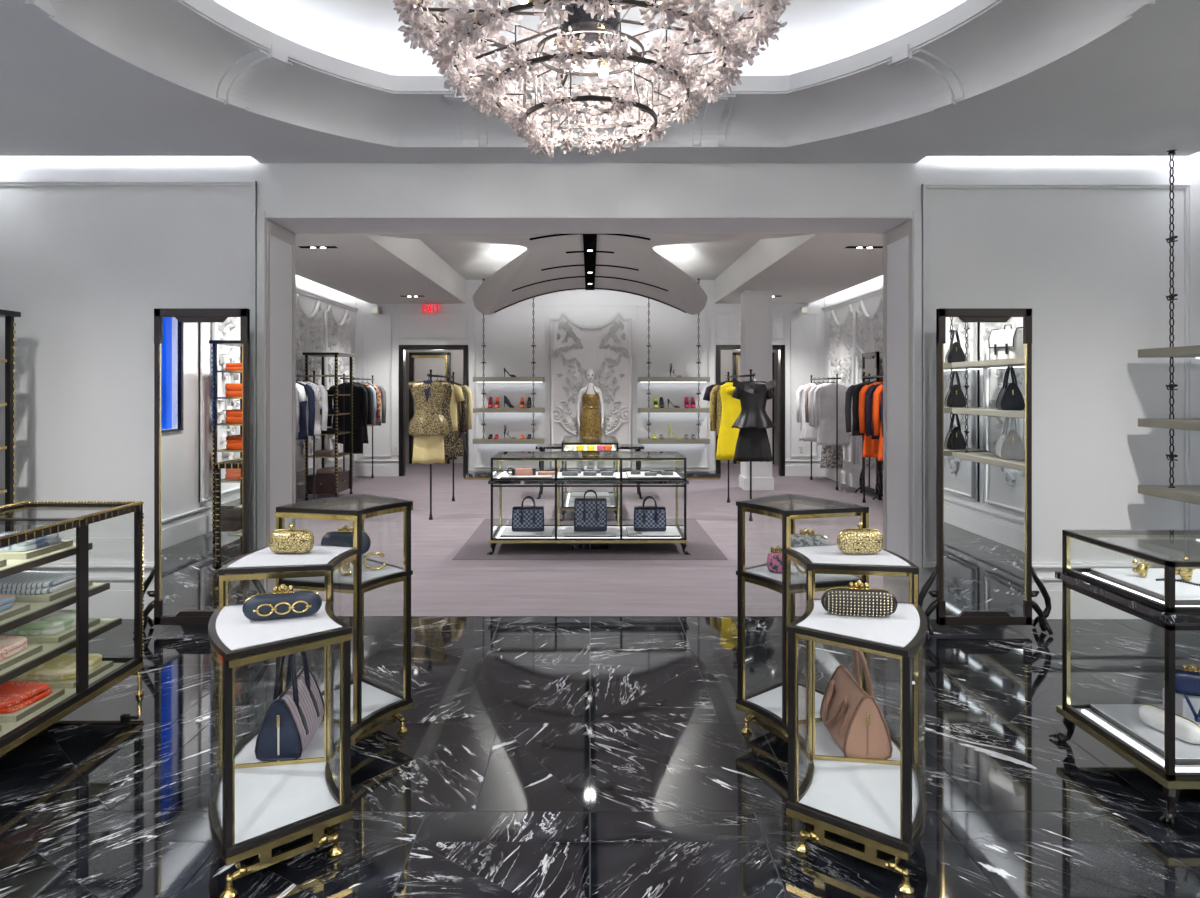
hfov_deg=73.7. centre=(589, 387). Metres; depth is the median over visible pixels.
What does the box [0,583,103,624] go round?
shelf
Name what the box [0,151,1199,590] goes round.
wall
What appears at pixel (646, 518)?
tote
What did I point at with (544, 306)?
trim
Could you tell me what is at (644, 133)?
flower
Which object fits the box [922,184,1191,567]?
trim
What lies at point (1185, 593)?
display board
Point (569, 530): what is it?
display board
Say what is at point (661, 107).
flower
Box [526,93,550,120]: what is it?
flower
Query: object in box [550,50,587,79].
flower
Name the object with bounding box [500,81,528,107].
flower
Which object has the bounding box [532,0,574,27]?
flower
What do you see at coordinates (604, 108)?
flower
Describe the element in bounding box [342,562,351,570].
ornament
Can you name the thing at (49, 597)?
display board
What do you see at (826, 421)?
coat
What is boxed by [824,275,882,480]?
wall
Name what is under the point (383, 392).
jacket
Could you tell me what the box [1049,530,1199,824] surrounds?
display case
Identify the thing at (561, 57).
flower
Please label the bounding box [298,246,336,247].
recessed light
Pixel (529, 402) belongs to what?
shoe
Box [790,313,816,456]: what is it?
trim
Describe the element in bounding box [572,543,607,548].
box
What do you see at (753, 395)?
peplum top
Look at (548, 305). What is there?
trim
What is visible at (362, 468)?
baseboard
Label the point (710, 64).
flower
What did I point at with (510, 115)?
flower
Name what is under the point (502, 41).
flower
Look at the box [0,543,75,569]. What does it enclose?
shelf
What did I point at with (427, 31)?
flower
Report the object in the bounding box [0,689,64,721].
display board
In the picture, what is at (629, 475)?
display board
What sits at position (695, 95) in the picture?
flower
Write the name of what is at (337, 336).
relief panel
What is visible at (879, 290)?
trim
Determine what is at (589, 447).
purse
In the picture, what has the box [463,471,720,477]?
platform
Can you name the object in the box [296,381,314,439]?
jacket
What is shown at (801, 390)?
coat
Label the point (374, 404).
shirt
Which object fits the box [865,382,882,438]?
jacket
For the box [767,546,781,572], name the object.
pouch
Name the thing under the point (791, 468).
baseboard
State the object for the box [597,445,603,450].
purse
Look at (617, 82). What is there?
flower
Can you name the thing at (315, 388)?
shirt
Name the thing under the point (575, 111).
flower
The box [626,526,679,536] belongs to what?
display board
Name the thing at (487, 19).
flower
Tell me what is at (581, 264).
trim
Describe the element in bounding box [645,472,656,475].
wallet
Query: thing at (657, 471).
wallet
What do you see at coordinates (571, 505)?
display board
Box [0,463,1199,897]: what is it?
floor
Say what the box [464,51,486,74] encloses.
flower
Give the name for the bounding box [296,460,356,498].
baseboard
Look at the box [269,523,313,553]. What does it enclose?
clutch
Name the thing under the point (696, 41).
flower
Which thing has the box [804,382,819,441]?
dress
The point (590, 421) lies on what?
mannequin
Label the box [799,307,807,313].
speaker box
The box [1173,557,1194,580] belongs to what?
ornament
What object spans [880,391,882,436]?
coat
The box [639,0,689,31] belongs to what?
flower
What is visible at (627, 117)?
flower
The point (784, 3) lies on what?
flower
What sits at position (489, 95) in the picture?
flower
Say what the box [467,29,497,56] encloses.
flower
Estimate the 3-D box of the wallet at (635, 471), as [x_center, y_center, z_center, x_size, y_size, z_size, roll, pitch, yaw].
[0.460,0.848,8.050,0.100,0.035,0.080,0,0,6]
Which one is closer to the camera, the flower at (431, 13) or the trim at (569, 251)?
the flower at (431, 13)
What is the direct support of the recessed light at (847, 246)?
in the ceiling at (373, 269)
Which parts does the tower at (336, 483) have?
post, post, shelf, post, post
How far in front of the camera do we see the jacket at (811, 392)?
12.92 m
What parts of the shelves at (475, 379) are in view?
chain, shelf, shelf, shelf, chain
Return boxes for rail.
[296,371,315,499]
[340,374,373,477]
[427,369,454,519]
[727,369,754,520]
[810,374,840,489]
[862,372,882,502]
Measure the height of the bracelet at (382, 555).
0.074 m
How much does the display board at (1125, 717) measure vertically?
0.027 m
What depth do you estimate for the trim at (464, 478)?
13.96 m
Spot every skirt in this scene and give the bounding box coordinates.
[412,374,444,463]
[733,373,772,461]
[820,377,843,468]
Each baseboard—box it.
[60,577,256,618]
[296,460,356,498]
[356,460,398,475]
[785,460,823,475]
[824,466,882,497]
[922,577,1140,618]
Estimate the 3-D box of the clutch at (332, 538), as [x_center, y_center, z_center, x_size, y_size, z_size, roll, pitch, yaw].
[-1.160,0.722,3.800,0.230,0.143,0.055,0,0,-6]
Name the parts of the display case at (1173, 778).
leg, leg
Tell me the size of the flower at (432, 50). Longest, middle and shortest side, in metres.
0.154 x 0.152 x 0.126 m
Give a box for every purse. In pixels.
[566,445,573,450]
[576,445,583,450]
[587,445,594,450]
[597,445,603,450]
[604,445,611,450]
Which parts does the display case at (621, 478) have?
leg, glass, leg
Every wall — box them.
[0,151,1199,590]
[296,275,355,480]
[356,280,823,470]
[405,350,462,462]
[721,350,778,463]
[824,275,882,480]
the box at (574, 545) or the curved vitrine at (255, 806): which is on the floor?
the curved vitrine at (255, 806)
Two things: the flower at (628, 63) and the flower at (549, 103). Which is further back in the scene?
the flower at (628, 63)
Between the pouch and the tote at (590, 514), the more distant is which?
the tote at (590, 514)
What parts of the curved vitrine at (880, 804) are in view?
deck panel, deck panel, deck panel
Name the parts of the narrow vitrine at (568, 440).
leg, glass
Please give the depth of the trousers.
12.84 m
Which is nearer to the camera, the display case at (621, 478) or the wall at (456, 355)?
the display case at (621, 478)
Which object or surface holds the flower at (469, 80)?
on the chandelier at (585, 23)
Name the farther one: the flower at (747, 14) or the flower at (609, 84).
the flower at (609, 84)
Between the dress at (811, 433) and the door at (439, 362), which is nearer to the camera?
the dress at (811, 433)
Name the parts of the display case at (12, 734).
floor panel, gold rail, leg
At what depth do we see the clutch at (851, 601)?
2.88 m
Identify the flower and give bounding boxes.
[394,0,428,24]
[394,1,437,23]
[397,12,436,49]
[421,30,443,62]
[429,38,464,78]
[433,5,450,28]
[437,15,472,57]
[441,58,480,99]
[445,0,497,48]
[461,74,504,116]
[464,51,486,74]
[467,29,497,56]
[473,0,522,34]
[473,76,496,107]
[476,51,517,96]
[484,93,508,118]
[497,35,534,66]
[500,42,542,86]
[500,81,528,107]
[501,100,544,132]
[510,71,539,99]
[514,114,541,140]
[524,127,562,159]
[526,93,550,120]
[527,36,558,75]
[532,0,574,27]
[540,69,569,98]
[540,80,576,118]
[541,112,570,144]
[550,26,591,72]
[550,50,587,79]
[552,129,578,153]
[567,102,594,124]
[576,0,621,19]
[577,115,603,137]
[578,133,602,154]
[581,76,616,108]
[591,101,624,131]
[593,31,628,70]
[601,131,627,153]
[608,87,636,114]
[612,66,641,101]
[615,107,645,135]
[617,48,638,72]
[623,125,649,150]
[633,110,670,145]
[635,86,665,117]
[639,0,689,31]
[639,66,669,101]
[640,41,688,86]
[640,104,663,126]
[646,32,678,59]
[666,75,701,112]
[669,90,701,124]
[671,56,700,90]
[673,0,720,43]
[673,55,704,93]
[674,34,703,61]
[675,80,706,109]
[697,61,726,102]
[699,9,738,51]
[701,23,729,48]
[708,53,743,75]
[711,24,750,65]
[712,52,746,92]
[731,21,766,65]
[733,7,758,30]
[735,0,772,9]
[736,7,786,47]
[749,0,784,22]
[762,0,790,15]
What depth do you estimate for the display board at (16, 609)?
3.41 m
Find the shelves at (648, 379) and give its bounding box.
[638,279,709,443]
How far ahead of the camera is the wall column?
12.50 m
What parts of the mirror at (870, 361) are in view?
bracket leg, frame, bracket leg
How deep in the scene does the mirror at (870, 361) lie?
11.69 m
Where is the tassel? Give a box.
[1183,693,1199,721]
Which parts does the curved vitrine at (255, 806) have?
deck panel, deck panel, deck panel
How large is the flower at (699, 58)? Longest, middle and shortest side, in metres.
0.194 x 0.181 x 0.147 m
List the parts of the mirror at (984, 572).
bracket leg, frame, bracket leg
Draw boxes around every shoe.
[488,397,492,407]
[495,397,499,407]
[504,395,513,407]
[504,425,515,438]
[520,397,524,407]
[527,397,531,407]
[653,397,657,407]
[659,397,663,407]
[668,398,679,407]
[669,424,680,438]
[684,397,688,407]
[691,397,695,407]
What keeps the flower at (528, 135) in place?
on the chandelier at (585, 23)
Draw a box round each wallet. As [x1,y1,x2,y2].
[512,468,535,475]
[538,471,557,474]
[562,471,577,475]
[567,469,580,472]
[583,471,596,475]
[585,469,600,472]
[601,471,612,475]
[631,470,640,473]
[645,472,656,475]
[650,470,663,473]
[661,471,672,474]
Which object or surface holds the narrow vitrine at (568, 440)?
on the floor
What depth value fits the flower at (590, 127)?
3.68 m
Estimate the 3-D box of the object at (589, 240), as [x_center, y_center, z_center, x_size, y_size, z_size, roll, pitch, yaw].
[0.000,-1.634,9.740,0.150,0.018,7.080,0,0,0]
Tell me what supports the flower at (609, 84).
on the chandelier at (585, 23)
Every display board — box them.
[0,540,72,558]
[0,559,6,566]
[0,604,29,620]
[0,618,99,642]
[0,645,42,670]
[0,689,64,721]
[9,661,112,687]
[14,580,92,601]
[500,471,552,477]
[500,526,553,536]
[564,471,615,477]
[564,526,615,536]
[569,502,610,507]
[570,497,609,501]
[571,492,608,496]
[626,471,679,477]
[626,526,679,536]
[1091,568,1199,604]
[1091,704,1199,764]
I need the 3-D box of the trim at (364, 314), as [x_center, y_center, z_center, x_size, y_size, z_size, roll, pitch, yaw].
[-3.850,-0.055,14.487,0.500,2.590,0.026,0,0,0]
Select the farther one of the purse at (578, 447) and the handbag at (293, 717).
the purse at (578, 447)
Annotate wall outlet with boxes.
[392,445,398,454]
[798,445,804,454]
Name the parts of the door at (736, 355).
frame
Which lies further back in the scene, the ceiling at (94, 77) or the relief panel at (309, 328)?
the relief panel at (309, 328)
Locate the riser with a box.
[1163,688,1199,723]
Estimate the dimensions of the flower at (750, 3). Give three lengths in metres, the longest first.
0.194 x 0.182 x 0.147 m
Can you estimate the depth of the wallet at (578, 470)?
8.11 m
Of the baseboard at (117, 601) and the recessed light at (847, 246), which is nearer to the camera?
the baseboard at (117, 601)
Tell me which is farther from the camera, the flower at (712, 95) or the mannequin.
the mannequin
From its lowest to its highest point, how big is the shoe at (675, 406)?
0.170 m
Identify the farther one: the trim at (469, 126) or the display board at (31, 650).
the trim at (469, 126)
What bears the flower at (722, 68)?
on the chandelier at (585, 23)
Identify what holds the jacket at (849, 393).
hanging from the rail at (864, 376)
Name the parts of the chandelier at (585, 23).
rod, rod, rod, rod, rod, rod, rod, rod, rod, rod, rod, rod, rod, rod, rod, rod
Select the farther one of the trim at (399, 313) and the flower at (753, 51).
the trim at (399, 313)
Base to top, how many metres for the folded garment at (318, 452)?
0.072 m
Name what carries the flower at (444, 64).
on the chandelier at (585, 23)
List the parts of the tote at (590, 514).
trim, handle, panel, trim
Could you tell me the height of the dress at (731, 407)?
1.082 m
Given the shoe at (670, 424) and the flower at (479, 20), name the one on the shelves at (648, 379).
the shoe at (670, 424)
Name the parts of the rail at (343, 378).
post, post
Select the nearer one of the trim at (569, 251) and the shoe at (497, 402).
the trim at (569, 251)
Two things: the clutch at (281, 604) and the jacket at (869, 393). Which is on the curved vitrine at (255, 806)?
the clutch at (281, 604)
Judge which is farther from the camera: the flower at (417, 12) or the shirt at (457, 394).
the shirt at (457, 394)
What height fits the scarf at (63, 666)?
0.051 m
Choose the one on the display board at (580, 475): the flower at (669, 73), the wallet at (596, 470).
the wallet at (596, 470)
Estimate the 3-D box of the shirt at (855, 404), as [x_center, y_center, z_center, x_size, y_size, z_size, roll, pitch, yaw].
[3.820,0.229,10.740,0.582,0.812,0.125,0,0,0]
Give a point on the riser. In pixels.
(1182, 708)
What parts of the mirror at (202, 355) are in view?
bracket leg, frame, bracket leg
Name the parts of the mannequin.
halter trim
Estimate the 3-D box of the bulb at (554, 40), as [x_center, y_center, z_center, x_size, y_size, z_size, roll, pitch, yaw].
[-0.117,-1.510,3.451,0.120,0.040,0.164,0,0,0]
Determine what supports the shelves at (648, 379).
hanging from the ceiling at (373, 269)
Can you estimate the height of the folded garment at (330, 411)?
0.073 m
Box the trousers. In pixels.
[345,377,366,453]
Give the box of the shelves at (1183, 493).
[1138,150,1199,504]
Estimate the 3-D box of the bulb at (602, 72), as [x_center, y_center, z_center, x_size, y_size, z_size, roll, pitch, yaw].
[0.054,-1.374,3.316,0.043,0.172,0.041,0,0,0]
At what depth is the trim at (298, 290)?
12.72 m
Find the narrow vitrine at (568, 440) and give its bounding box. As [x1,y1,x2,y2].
[560,436,619,520]
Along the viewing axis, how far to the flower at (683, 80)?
3.07 m
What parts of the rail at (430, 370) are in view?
post, post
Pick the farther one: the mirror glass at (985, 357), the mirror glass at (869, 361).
the mirror glass at (869, 361)
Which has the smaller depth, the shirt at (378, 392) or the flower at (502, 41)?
the flower at (502, 41)
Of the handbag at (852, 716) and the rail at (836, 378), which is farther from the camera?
the rail at (836, 378)
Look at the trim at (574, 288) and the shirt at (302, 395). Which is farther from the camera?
the trim at (574, 288)
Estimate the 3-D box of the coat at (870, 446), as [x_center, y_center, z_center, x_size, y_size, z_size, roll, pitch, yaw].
[3.820,0.365,10.473,0.592,1.083,0.186,0,0,0]
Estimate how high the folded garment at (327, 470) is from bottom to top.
0.064 m
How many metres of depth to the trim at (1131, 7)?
3.30 m
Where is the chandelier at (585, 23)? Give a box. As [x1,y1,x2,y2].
[393,0,790,159]
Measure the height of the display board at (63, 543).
0.026 m
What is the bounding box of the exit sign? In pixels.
[423,305,439,311]
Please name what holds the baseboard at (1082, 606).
attached to the wall at (86, 270)
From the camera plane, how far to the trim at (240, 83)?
4.32 m
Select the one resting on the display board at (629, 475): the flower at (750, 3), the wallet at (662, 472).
the wallet at (662, 472)
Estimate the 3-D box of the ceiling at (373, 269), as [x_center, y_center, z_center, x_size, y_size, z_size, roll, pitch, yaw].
[0.000,-1.775,10.295,8.500,0.490,8.410,0,0,0]
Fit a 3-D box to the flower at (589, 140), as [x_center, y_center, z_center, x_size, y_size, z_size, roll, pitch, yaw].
[0.000,-1.084,3.554,0.119,0.103,0.115,0,0,-14]
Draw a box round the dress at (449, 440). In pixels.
[436,374,456,459]
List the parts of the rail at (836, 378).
post, post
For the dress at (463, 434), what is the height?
1.083 m
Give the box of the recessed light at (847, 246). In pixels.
[845,246,882,247]
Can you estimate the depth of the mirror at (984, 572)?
5.24 m
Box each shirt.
[296,375,321,429]
[296,383,306,401]
[303,374,327,435]
[356,379,376,425]
[362,382,380,424]
[440,375,464,430]
[451,375,471,433]
[703,375,728,428]
[709,375,732,435]
[805,377,824,426]
[852,375,876,434]
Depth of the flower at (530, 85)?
3.87 m
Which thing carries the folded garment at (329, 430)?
on the tower at (336, 483)
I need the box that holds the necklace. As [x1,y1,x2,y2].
[1155,578,1199,585]
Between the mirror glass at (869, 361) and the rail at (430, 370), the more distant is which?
the mirror glass at (869, 361)
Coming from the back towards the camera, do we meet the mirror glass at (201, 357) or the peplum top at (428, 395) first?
the peplum top at (428, 395)
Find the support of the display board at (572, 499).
on the narrow vitrine at (568, 440)
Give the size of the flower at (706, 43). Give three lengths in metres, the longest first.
0.183 x 0.181 x 0.143 m
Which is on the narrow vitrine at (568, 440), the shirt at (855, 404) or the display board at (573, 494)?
the display board at (573, 494)
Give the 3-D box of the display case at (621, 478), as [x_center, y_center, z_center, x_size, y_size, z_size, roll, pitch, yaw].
[-0.014,1.136,8.045,1.960,0.937,0.846,0,0,0]
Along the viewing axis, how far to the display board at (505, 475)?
7.83 m
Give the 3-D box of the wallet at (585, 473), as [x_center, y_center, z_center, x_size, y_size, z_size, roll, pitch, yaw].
[0.000,0.846,7.930,0.130,0.040,0.090,0,0,2]
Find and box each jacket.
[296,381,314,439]
[296,389,299,438]
[327,377,367,428]
[363,378,385,425]
[808,380,829,427]
[845,375,869,435]
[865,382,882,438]
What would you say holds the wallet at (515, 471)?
on the display board at (505, 475)
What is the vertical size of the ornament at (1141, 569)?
0.084 m
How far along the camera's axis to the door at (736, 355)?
14.47 m
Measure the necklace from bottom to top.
0.011 m
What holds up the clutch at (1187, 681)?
on the riser
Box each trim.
[0,181,256,567]
[25,0,61,16]
[216,44,292,110]
[257,211,921,593]
[266,219,295,592]
[296,287,357,311]
[363,313,390,456]
[399,313,467,337]
[444,87,487,148]
[464,478,719,478]
[474,305,545,467]
[494,288,685,312]
[512,276,667,290]
[530,234,649,239]
[541,264,638,270]
[548,305,633,467]
[566,251,613,253]
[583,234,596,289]
[636,305,708,467]
[692,86,735,148]
[716,313,784,337]
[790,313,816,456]
[822,287,882,311]
[883,219,911,601]
[887,44,963,110]
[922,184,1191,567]
[1118,0,1154,16]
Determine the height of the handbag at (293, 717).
0.438 m
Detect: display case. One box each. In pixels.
[0,501,143,756]
[487,451,690,554]
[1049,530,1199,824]
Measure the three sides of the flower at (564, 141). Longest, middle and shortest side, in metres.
0.129 x 0.128 x 0.112 m
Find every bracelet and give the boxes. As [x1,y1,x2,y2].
[338,560,352,575]
[363,552,385,569]
[794,562,805,573]
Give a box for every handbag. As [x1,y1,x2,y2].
[254,644,323,760]
[820,649,892,759]
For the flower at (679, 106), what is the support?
on the chandelier at (585, 23)
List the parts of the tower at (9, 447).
post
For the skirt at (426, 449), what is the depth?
9.54 m
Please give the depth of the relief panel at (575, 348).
14.47 m
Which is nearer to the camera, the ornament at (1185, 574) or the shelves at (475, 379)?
the ornament at (1185, 574)
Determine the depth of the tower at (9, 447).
5.19 m
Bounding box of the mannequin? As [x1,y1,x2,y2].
[577,369,604,469]
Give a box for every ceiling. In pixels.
[0,0,1199,162]
[296,234,882,303]
[369,234,810,314]
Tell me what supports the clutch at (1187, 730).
on the display board at (1125, 717)
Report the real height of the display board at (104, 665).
0.026 m
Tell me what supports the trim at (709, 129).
attached to the ceiling at (94, 77)
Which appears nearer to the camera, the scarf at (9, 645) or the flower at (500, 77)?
the flower at (500, 77)
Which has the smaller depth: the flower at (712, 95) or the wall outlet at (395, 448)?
the flower at (712, 95)
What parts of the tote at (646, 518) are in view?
handle, panel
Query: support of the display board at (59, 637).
on the display case at (12, 734)
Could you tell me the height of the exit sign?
0.214 m
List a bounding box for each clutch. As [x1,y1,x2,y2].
[242,584,321,620]
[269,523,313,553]
[321,525,370,553]
[791,528,829,546]
[821,580,897,616]
[837,522,882,553]
[1138,704,1199,743]
[1175,664,1199,695]
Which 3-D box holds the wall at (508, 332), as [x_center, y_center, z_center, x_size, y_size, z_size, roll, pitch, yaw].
[0.000,-0.250,14.550,8.500,3.700,0.100,0,0,0]
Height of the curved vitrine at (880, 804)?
1.078 m
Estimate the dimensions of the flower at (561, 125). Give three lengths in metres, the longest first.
0.156 x 0.154 x 0.127 m
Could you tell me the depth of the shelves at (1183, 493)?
5.25 m
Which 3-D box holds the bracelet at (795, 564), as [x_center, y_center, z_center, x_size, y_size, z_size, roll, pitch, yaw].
[0.963,0.815,3.658,0.053,0.064,0.091,0,0,38]
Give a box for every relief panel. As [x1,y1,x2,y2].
[296,294,324,472]
[324,304,352,463]
[549,312,632,467]
[827,304,855,463]
[855,294,882,471]
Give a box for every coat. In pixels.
[333,377,371,443]
[444,377,466,455]
[796,380,818,440]
[813,377,852,444]
[858,380,882,456]
[873,384,882,460]
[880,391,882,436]
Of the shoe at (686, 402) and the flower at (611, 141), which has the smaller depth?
the flower at (611, 141)
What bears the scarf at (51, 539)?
on the display board at (63, 543)
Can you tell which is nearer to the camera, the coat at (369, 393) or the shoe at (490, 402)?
the coat at (369, 393)
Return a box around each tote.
[512,496,543,531]
[574,489,606,531]
[634,496,665,531]
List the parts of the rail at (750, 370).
post, post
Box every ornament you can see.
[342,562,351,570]
[1132,559,1150,577]
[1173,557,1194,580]
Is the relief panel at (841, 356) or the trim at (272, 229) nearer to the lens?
the trim at (272, 229)
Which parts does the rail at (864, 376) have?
post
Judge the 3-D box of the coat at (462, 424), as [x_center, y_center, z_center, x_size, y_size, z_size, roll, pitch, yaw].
[-1.931,0.364,10.620,0.592,1.082,0.158,0,0,4]
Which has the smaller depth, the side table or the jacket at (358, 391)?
the side table
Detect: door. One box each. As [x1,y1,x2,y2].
[399,345,467,475]
[716,345,784,475]
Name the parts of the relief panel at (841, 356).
panel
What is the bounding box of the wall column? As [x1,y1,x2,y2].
[739,290,773,489]
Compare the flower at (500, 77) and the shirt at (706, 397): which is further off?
the shirt at (706, 397)
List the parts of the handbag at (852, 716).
handle, handle, zip pull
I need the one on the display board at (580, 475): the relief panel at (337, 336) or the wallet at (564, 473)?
the wallet at (564, 473)
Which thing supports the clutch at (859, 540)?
on the curved vitrine at (880, 804)
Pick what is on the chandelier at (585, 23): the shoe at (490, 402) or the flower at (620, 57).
the flower at (620, 57)
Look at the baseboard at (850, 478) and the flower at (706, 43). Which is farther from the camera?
the baseboard at (850, 478)
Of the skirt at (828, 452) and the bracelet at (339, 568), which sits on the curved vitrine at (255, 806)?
the bracelet at (339, 568)
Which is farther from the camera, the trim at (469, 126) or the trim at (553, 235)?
the trim at (553, 235)
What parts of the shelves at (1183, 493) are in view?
shelf, shelf, shelf, chain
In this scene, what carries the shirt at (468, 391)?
hanging from the rail at (430, 370)
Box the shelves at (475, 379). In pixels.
[473,279,544,443]
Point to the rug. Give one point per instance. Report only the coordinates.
(700, 546)
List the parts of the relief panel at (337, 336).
panel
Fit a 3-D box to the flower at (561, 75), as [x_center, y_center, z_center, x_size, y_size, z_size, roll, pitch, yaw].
[-0.168,-1.484,3.974,0.169,0.181,0.137,1,-23,-14]
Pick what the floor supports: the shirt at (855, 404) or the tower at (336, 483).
the tower at (336, 483)
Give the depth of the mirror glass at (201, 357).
5.24 m
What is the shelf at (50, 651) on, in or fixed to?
attached to the display case at (12, 734)
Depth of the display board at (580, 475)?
7.83 m
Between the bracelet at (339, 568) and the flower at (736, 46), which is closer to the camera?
the flower at (736, 46)
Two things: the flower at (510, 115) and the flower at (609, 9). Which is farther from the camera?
the flower at (510, 115)
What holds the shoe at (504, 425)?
on the shelves at (475, 379)
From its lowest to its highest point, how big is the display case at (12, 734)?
1.012 m
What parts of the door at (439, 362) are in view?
frame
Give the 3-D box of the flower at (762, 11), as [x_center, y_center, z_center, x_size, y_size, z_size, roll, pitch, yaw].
[0.689,-1.487,3.089,0.141,0.120,0.153,-36,-10,-14]
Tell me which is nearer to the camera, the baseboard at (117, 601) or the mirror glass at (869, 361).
the baseboard at (117, 601)
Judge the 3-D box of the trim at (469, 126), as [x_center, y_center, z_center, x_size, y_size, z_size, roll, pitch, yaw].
[-0.768,-1.674,4.984,0.210,0.252,0.432,0,0,0]
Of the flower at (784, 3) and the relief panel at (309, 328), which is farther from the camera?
the relief panel at (309, 328)
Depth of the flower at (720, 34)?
2.96 m
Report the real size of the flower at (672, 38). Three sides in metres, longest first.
0.172 x 0.170 x 0.140 m
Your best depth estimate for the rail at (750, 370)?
9.59 m
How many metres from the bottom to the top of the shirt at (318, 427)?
0.812 m
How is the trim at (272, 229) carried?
attached to the wall at (86, 270)
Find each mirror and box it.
[133,308,265,634]
[855,352,882,499]
[919,308,1052,634]
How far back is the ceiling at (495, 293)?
10.51 m
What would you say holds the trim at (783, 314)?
attached to the wall at (508, 332)
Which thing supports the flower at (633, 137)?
on the chandelier at (585, 23)
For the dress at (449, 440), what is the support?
hanging from the rail at (430, 370)
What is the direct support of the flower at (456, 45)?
on the chandelier at (585, 23)
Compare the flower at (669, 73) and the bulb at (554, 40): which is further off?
the bulb at (554, 40)
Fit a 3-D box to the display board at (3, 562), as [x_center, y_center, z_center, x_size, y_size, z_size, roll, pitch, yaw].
[-2.643,0.732,3.200,0.394,0.026,0.310,0,0,0]
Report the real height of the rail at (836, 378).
1.824 m
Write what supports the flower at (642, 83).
on the chandelier at (585, 23)
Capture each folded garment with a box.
[315,450,338,455]
[316,467,341,473]
[320,409,338,413]
[321,428,338,433]
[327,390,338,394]
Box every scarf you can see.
[0,531,60,551]
[0,571,75,594]
[0,594,14,612]
[0,636,26,660]
[0,681,51,713]
[3,610,75,635]
[14,653,101,680]
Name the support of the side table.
on the floor
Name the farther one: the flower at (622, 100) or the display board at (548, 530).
the display board at (548, 530)
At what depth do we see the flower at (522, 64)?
2.93 m
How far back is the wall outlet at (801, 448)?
14.49 m
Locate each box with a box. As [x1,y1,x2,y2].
[372,307,380,313]
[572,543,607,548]
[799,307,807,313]
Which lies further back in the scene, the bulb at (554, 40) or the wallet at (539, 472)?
the wallet at (539, 472)
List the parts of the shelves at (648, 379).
chain, shelf, shelf, shelf, chain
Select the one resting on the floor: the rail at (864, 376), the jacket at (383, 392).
the rail at (864, 376)
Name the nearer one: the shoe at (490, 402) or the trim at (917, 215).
the trim at (917, 215)
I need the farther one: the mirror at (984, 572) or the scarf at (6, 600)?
the mirror at (984, 572)
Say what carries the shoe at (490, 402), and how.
on the shelves at (475, 379)
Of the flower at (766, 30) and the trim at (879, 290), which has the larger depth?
the trim at (879, 290)
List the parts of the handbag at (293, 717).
zip pull, handle, handle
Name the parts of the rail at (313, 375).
post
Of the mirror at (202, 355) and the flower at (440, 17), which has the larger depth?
the mirror at (202, 355)
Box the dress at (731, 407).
[716,374,740,459]
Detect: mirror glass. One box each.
[161,317,241,615]
[864,356,875,490]
[944,317,1025,615]
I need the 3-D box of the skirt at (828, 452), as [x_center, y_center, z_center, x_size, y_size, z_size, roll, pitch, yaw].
[3.876,0.555,12.819,0.370,1.463,0.162,0,0,0]
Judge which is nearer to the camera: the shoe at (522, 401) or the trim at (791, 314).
the shoe at (522, 401)
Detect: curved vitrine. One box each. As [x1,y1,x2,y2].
[208,493,412,897]
[736,494,926,894]
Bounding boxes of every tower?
[0,309,20,531]
[302,352,354,500]
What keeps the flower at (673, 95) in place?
on the chandelier at (585, 23)
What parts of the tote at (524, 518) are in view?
handle, panel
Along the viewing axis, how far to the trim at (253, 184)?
5.53 m
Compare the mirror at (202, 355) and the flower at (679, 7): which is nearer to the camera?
the flower at (679, 7)
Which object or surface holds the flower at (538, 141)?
on the chandelier at (585, 23)
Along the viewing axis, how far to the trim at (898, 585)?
5.76 m
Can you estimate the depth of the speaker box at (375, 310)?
14.33 m
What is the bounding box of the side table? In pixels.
[536,444,643,498]
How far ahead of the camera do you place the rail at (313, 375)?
10.89 m
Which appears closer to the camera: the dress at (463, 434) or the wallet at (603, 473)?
the wallet at (603, 473)
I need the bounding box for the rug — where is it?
[452,519,727,559]
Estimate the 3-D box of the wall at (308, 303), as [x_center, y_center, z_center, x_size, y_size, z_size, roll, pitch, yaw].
[-4.325,-0.250,10.345,0.150,3.700,8.510,0,0,0]
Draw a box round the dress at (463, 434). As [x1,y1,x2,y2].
[447,375,466,454]
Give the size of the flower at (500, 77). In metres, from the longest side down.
0.165 x 0.162 x 0.128 m
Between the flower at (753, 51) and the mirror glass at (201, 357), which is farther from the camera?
the mirror glass at (201, 357)
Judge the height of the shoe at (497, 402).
0.196 m
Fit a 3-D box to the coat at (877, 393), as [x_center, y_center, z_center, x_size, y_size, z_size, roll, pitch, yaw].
[3.820,0.365,9.946,0.592,1.083,0.168,0,0,0]
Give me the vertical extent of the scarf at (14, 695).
0.053 m
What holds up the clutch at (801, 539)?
on the riser
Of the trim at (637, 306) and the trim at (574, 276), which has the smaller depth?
the trim at (574, 276)
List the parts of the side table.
leg, leg, leg, leg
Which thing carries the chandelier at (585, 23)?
hanging from the ceiling at (94, 77)
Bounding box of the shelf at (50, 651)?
[0,618,116,674]
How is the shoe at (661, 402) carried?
on the shelves at (648, 379)
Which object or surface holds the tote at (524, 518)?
on the display board at (548, 530)

